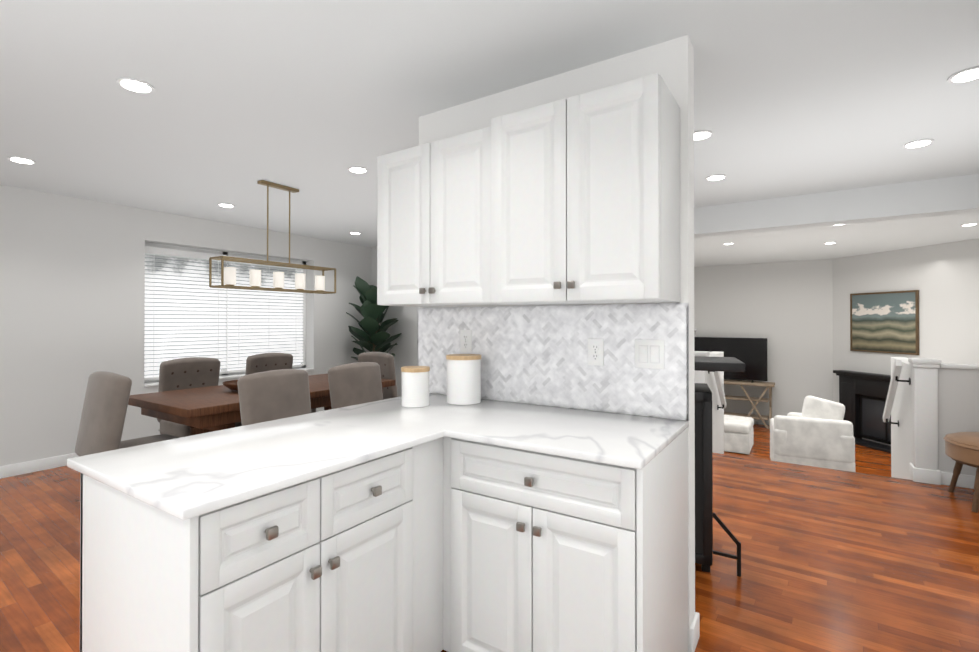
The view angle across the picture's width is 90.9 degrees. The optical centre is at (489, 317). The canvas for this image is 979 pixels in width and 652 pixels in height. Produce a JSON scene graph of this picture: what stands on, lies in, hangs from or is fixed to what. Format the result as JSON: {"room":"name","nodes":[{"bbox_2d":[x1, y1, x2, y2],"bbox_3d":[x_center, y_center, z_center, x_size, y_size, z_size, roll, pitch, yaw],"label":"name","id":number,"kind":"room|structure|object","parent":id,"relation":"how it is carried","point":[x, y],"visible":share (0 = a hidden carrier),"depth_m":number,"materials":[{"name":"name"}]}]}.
{"room":"kitchen","nodes":[
{"label":"kitchen","id":0,"kind":"room"},
{"bbox_2d":[0,185,370,465],"bbox_3d":[-4.189,0.111,4.033,0.240,2.440,8.520,0,0,33],"label":"wall","id":1,"kind":"structure","parent":0,"point":[72,294],"depth_m":4.48,"materials":[{"name":"paint"}]},
{"bbox_2d":[0,408,324,478],"bbox_3d":[-4.115,1.280,3.907,0.015,0.100,8.400,0,0,33],"label":"baseboard","id":2,"kind":"structure","parent":1,"relation":"attached to","point":[31,466],"depth_m":4.17,"materials":[{"name":"white wood"}]},
{"bbox_2d":[144,240,314,386],"bbox_3d":[-3.033,-0.044,5.782,0.260,1.490,2.010,0,0,33],"label":"window","id":3,"kind":"structure","parent":1,"relation":"in","point":[159,244],"depth_m":5.74,"materials":[{"name":"paint"}]},
{"bbox_2d":[144,246,303,380],"bbox_3d":[-3.064,-0.045,5.766,0.055,1.390,1.910,0,0,33],"label":"window blinds","id":4,"kind":"object","parent":3,"relation":"attached to","point":[203,334],"visible":0.75,"depth_m":5.57,"materials":[{"name":"white plastic"}]},
{"bbox_2d":[371,247,418,396],"bbox_3d":[-0.173,0.124,6.425,3.860,2.440,0.120,0,0,33],"label":"wall","id":5,"kind":"structure","parent":0,"point":[404,350],"depth_m":7.09,"materials":[{"name":"paint"}]},
{"bbox_2d":[0,453,978,651],"bbox_3d":[-1.125,1.619,1.948,7.560,0.600,8.400,0,0,33],"label":"floor","id":6,"kind":"structure","parent":0,"point":[833,560],"depth_m":2.59,"materials":[{"name":"brown wood"}]},
{"bbox_2d":[75,371,179,455],"bbox_3d":[-2.317,0.832,3.163,0.481,0.989,0.564,0,0,33],"label":"chair","id":7,"kind":"object","parent":6,"relation":"on","point":[104,410],"visible":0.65,"depth_m":2.91,"materials":[{"name":"fabric"}]},
{"bbox_2d":[157,357,241,437],"bbox_3d":[-2.461,0.837,4.094,0.564,0.989,0.481,0,0,33],"label":"chair","id":8,"kind":"object","parent":6,"relation":"on","point":[186,373],"visible":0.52,"depth_m":4.11,"materials":[{"name":"fabric"}]},
{"bbox_2d":[80,469,343,651],"bbox_3d":[-0.802,0.871,1.370,0.630,0.890,0.389,0,0,33],"label":"base cabinet","id":9,"kind":"object","parent":6,"relation":"on","point":[263,573],"depth_m":1.20,"materials":[{"name":"white wood"}]},
{"bbox_2d":[128,374,394,435],"bbox_3d":[-1.775,0.951,3.991,0.980,0.760,1.800,0,0,33],"label":"dining table","id":10,"kind":"object","parent":6,"relation":"on","point":[200,410],"visible":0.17,"depth_m":3.35,"materials":[{"name":"brown wood"}]},
{"bbox_2d":[223,380,237,389],"bbox_3d":[-1.887,0.536,3.840,0.420,0.065,0.420,0,0,33],"label":"bowl","id":11,"kind":"object","parent":10,"relation":"on","point":[231,385],"visible":0.23,"depth_m":3.71,"materials":[{"name":"brown wood"}]},
{"bbox_2d":[237,369,310,425],"bbox_3d":[-1.522,0.832,3.228,0.564,0.989,0.481,0,0,33],"label":"dining chair","id":12,"kind":"object","parent":6,"relation":"on","point":[270,395],"visible":0.42,"depth_m":3.05,"materials":[{"name":"fabric"}]},
{"bbox_2d":[245,353,315,412],"bbox_3d":[-2.056,0.840,4.713,0.564,0.989,0.481,0,0,33],"label":"chair","id":13,"kind":"object","parent":6,"relation":"on","point":[262,362],"visible":0.23,"depth_m":4.76,"materials":[{"name":"fabric"}]},
{"bbox_2d":[328,362,382,408],"bbox_3d":[-1.155,0.835,3.789,0.564,0.989,0.481,0,0,33],"label":"dining chair","id":14,"kind":"object","parent":6,"relation":"on","point":[351,384],"visible":0.35,"depth_m":3.61,"materials":[{"name":"fabric"}]},
{"bbox_2d":[346,276,401,359],"bbox_3d":[-1.655,0.357,6.799,0.846,1.978,0.836,0,0,33],"label":"fiddle-leaf fig plant","id":15,"kind":"object","parent":6,"relation":"on","point":[372,335],"visible":0.71,"depth_m":6.65,"materials":[{"name":"plant"}]},
{"bbox_2d":[344,450,403,651],"bbox_3d":[-0.637,0.872,1.622,0.630,0.890,0.428,0,0,33],"label":"base cabinet","id":16,"kind":"object","parent":6,"relation":"on","point":[373,489],"depth_m":1.48,"materials":[{"name":"white wood"}]},
{"bbox_2d":[358,352,397,399],"bbox_3d":[-1.244,0.841,4.803,0.481,0.989,0.564,0,0,33],"label":"chair","id":17,"kind":"object","parent":6,"relation":"on","point":[385,361],"visible":0.25,"depth_m":4.85,"materials":[{"name":"fabric"}]},
{"bbox_2d":[404,437,451,651],"bbox_3d":[-0.472,0.873,1.846,0.660,0.890,0.233,0,0,33],"label":"base cabinet","id":18,"kind":"object","parent":6,"relation":"on","point":[448,544],"depth_m":1.70,"materials":[{"name":"white wood"}]},
{"bbox_2d":[452,427,687,651],"bbox_3d":[0.298,0.873,1.834,0.742,0.890,0.631,0,0,33],"label":"base cabinet","id":19,"kind":"object","parent":6,"relation":"on","point":[551,553],"depth_m":1.55,"materials":[{"name":"white wood"}]},
{"bbox_2d":[67,393,688,519],"bbox_3d":[-0.211,0.414,1.636,1.380,0.024,1.527,0,0,33],"label":"countertop","id":20,"kind":"structure","parent":19,"relation":"on","point":[185,478],"depth_m":1.54,"materials":[{"name":"white stone"}]},
{"bbox_2d":[401,366,429,406],"bbox_3d":[-0.344,0.317,2.245,0.132,0.176,0.132,0,0,33],"label":"canister","id":21,"kind":"object","parent":20,"relation":"on","point":[415,386],"visible":1,"depth_m":2.19,"materials":[{"name":"ceramic"}]},
{"bbox_2d":[446,354,480,404],"bbox_3d":[-0.125,0.292,2.335,0.171,0.226,0.171,0,0,33],"label":"canister","id":22,"kind":"object","parent":20,"relation":"on","point":[463,379],"visible":1,"depth_m":2.26,"materials":[{"name":"ceramic"}]},
{"bbox_2d":[694,351,723,453],"bbox_3d":[2.131,1.202,5.574,0.920,1.715,1.330,0,0,33],"label":"half-wall","id":23,"kind":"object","parent":6,"relation":"on","point":[705,377],"visible":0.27,"depth_m":5.34,"materials":[{"name":"paint"}]},
{"bbox_2d":[708,354,726,409],"bbox_3d":[2.444,0.700,5.175,0.080,0.681,0.833,0,0,33],"label":"handrail","id":24,"kind":"object","parent":23,"relation":"attached to","point":[720,388],"visible":0.67,"depth_m":5.20,"materials":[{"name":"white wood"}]},
{"bbox_2d":[694,356,744,576],"bbox_3d":[0.869,0.776,2.804,1.050,1.095,0.440,0,0,21],"label":"bar cabinet","id":25,"kind":"object","parent":6,"relation":"on","point":[705,515],"visible":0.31,"depth_m":2.50,"materials":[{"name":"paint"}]},
{"bbox_2d":[891,357,978,488],"bbox_3d":[4.155,1.194,4.249,0.840,1.715,1.330,0,0,33],"label":"half-wall","id":26,"kind":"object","parent":6,"relation":"on","point":[936,401],"visible":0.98,"depth_m":3.88,"materials":[{"name":"paint"}]},
{"bbox_2d":[883,360,910,426],"bbox_3d":[3.683,0.696,4.364,0.110,0.681,0.833,0,0,33],"label":"handrail","id":27,"kind":"object","parent":26,"relation":"attached to","point":[895,376],"visible":1,"depth_m":4.30,"materials":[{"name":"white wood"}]},
{"bbox_2d":[943,432,978,512],"bbox_3d":[3.625,0.895,3.385,0.638,0.871,0.618,0,0,33],"label":"stool","id":28,"kind":"object","parent":6,"relation":"on","point":[961,448],"visible":1,"depth_m":3.40,"materials":[{"name":"leather"}]},
{"bbox_2d":[0,0,978,266],"bbox_3d":[0.860,-1.134,4.130,8.510,0.050,14.200,0,0,33],"label":"ceiling","id":29,"kind":"structure","parent":0,"point":[312,100],"depth_m":2.40,"materials":[{"name":"paint"}]},
{"bbox_2d":[7,156,36,163],"bbox_3d":[-3.271,-1.108,3.374,0.167,0.009,0.146,0,0,33],"label":"recessed light","id":30,"kind":"object","parent":29,"relation":"in","point":[13,158],"depth_m":3.38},
{"bbox_2d":[116,77,154,93],"bbox_3d":[-1.689,-1.114,2.303,0.162,0.009,0.154,0,0,33],"label":"recessed light","id":31,"kind":"object","parent":29,"relation":"in","point":[143,87],"depth_m":2.30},
{"bbox_2d":[218,203,234,207],"bbox_3d":[-2.564,-1.100,4.693,0.163,0.009,0.152,0,0,33],"label":"recessed light","id":32,"kind":"object","parent":29,"relation":"in","point":[220,204],"depth_m":4.70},
{"bbox_2d":[209,180,335,293],"bbox_3d":[-1.759,-0.668,4.025,0.182,0.880,1.032,0,0,33],"label":"pendant chandelier","id":33,"kind":"object","parent":29,"relation":"hanging from","point":[228,277],"visible":1,"depth_m":3.94,"materials":[{"name":"gold metal"}]},
{"bbox_2d":[347,166,367,172],"bbox_3d":[-0.979,-1.107,3.587,0.155,0.009,0.159,0,0,33],"label":"recessed light","id":34,"kind":"object","parent":29,"relation":"in","point":[355,169],"depth_m":3.59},
{"bbox_2d":[694,130,712,140],"bbox_3d":[1.286,-1.110,2.913,0.114,0.009,0.159,0,0,33],"label":"recessed light","id":35,"kind":"object","parent":29,"relation":"in","point":[702,134],"depth_m":2.91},
{"bbox_2d":[706,174,726,180],"bbox_3d":[1.777,-1.106,3.781,0.144,0.009,0.165,0,0,33],"label":"recessed light","id":36,"kind":"object","parent":29,"relation":"in","point":[719,176],"depth_m":3.78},
{"bbox_2d":[903,139,933,147],"bbox_3d":[2.718,-1.110,3.057,0.145,0.009,0.165,0,0,33],"label":"recessed light","id":37,"kind":"object","parent":29,"relation":"in","point":[923,142],"depth_m":3.05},
{"bbox_2d":[947,66,978,82],"bbox_3d":[2.180,-1.114,2.209,0.116,0.009,0.163,0,0,33],"label":"recessed light","id":38,"kind":"object","parent":29,"relation":"in","point":[970,74],"depth_m":2.22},
{"bbox_2d":[960,223,977,225],"bbox_3d":[5.608,-1.095,5.633,0.150,0.009,0.175,0,0,33],"label":"recessed light","id":39,"kind":"object","parent":29,"relation":"in","point":[971,224],"depth_m":5.64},
{"bbox_2d":[419,35,694,651],"bbox_3d":[0.228,0.101,2.335,1.410,2.440,0.115,0,0,33],"label":"wall","id":40,"kind":"structure","parent":0,"point":[671,62],"depth_m":1.99,"materials":[{"name":"paint"}]},
{"bbox_2d":[377,116,500,306],"bbox_3d":[-0.169,-0.447,2.327,0.740,0.773,0.333,0,0,33],"label":"upper cabinet","id":41,"kind":"object","parent":40,"relation":"attached to","point":[439,202],"depth_m":2.18,"materials":[{"name":"white wood"}]},
{"bbox_2d":[417,303,688,420],"bbox_3d":[0.193,0.173,2.282,1.410,0.463,0.008,0,0,33],"label":"tile backsplash","id":42,"kind":"structure","parent":40,"relation":"attached to","point":[537,355],"depth_m":2.17,"materials":[{"name":"tile"}]},
{"bbox_2d":[460,330,471,352],"bbox_3d":[-0.121,0.120,2.478,0.072,0.117,0.009,0,0,33],"label":"light switch","id":43,"kind":"object","parent":42,"relation":"attached to","point":[465,341],"visible":1,"depth_m":2.47,"materials":[{"name":"plastic"}]},
{"bbox_2d":[588,338,603,365],"bbox_3d":[0.461,0.148,2.097,0.072,0.117,0.009,0,0,33],"label":"duplex electrical outlet","id":44,"kind":"object","parent":42,"relation":"attached to","point":[596,352],"visible":1,"depth_m":2.09,"materials":[{"name":"plastic"}]},
{"bbox_2d":[635,339,663,368],"bbox_3d":[0.652,0.147,1.970,0.118,0.117,0.012,0,0,33],"label":"rocker light switch","id":45,"kind":"object","parent":42,"relation":"attached to","point":[649,353],"visible":1,"depth_m":1.97,"materials":[{"name":"plastic"}]},
{"bbox_2d":[501,73,679,304],"bbox_3d":[0.360,-0.449,1.981,0.737,0.773,0.333,0,0,33],"label":"upper cabinet","id":46,"kind":"object","parent":40,"relation":"attached to","point":[573,200],"depth_m":1.79,"materials":[{"name":"white wood"}]},
{"bbox_2d":[690,612,699,641],"bbox_3d":[0.263,1.271,2.383,1.440,0.100,0.015,0,0,33],"label":"baseboard","id":47,"kind":"structure","parent":40,"relation":"attached to","point":[695,626],"depth_m":1.94,"materials":[{"name":"white wood"}]},
{"bbox_2d":[694,259,832,419],"bbox_3d":[5.513,0.501,9.394,6.100,3.160,0.120,0,0,33],"label":"wall","id":48,"kind":"structure","parent":0,"point":[785,309],"depth_m":9.29,"materials":[{"name":"paint"}]},
{"bbox_2d":[754,419,768,424],"bbox_3d":[5.476,2.030,9.330,6.100,0.100,0.015,0,0,33],"label":"baseboard","id":49,"kind":"structure","parent":48,"relation":"attached to","point":[756,421],"depth_m":9.43,"materials":[{"name":"white wood"}]},
{"bbox_2d":[724,424,890,476],"bbox_3d":[4.001,2.093,7.077,6.500,0.050,5.799,0,0,33],"label":"floor","id":50,"kind":"structure","parent":0,"point":[871,461],"depth_m":7.26,"materials":[{"name":"brown wood"}]},
{"bbox_2d":[724,415,753,453],"bbox_3d":[3.704,1.827,7.810,0.970,0.470,0.720,0,0,33],"label":"ottoman","id":51,"kind":"object","parent":50,"relation":"on","point":[738,434],"visible":0.31,"depth_m":7.38,"materials":[{"name":"white fabric"}]},
{"bbox_2d":[724,379,774,428],"bbox_3d":[4.712,1.667,9.553,1.620,0.850,0.406,0,0,33],"label":"console table","id":52,"kind":"object","parent":50,"relation":"on","point":[769,385],"visible":0.46,"depth_m":9.19,"materials":[{"name":"brown wood"}]},
{"bbox_2d":[694,337,767,382],"bbox_3d":[4.702,0.813,9.588,1.430,0.853,0.220,0,0,33],"label":"flat-screen tv","id":53,"kind":"object","parent":52,"relation":"on","point":[751,353],"visible":0.46,"depth_m":9.40,"materials":[{"name":"black paint"}]},
{"bbox_2d":[770,396,854,471],"bbox_3d":[4.278,1.534,6.461,0.860,1.021,0.911,0,0,27],"label":"armchair","id":54,"kind":"object","parent":50,"relation":"on","point":[817,432],"visible":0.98,"depth_m":6.12,"materials":[{"name":"white fabric"}]},
{"bbox_2d":[833,370,890,453],"bbox_3d":[6.261,1.497,7.756,0.440,1.150,1.660,0,0,-12],"label":"fireplace","id":55,"kind":"object","parent":50,"relation":"on","point":[862,397],"visible":0.33,"depth_m":8.06,"materials":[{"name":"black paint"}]},
{"bbox_2d":[694,174,978,236],"bbox_3d":[3.209,-0.976,4.194,4.250,0.265,0.200,0,0,33],"label":"header beam","id":56,"kind":"structure","parent":0,"point":[939,197],"depth_m":4.17,"materials":[{"name":"paint"}]},
{"bbox_2d":[833,239,978,445],"bbox_3d":[6.627,0.489,7.381,0.115,3.160,2.956,0,0,-12],"label":"wall","id":57,"kind":"structure","parent":0,"point":[943,278],"depth_m":7.31,"materials":[{"name":"paint"}]},
{"bbox_2d":[850,290,918,354],"bbox_3d":[6.450,0.072,7.916,0.035,1.000,1.100,0,0,-12],"label":"picture frame","id":58,"kind":"object","parent":57,"relation":"attached to","point":[884,322],"visible":1,"depth_m":7.86,"materials":[{"name":"brown wood"}]}
]}

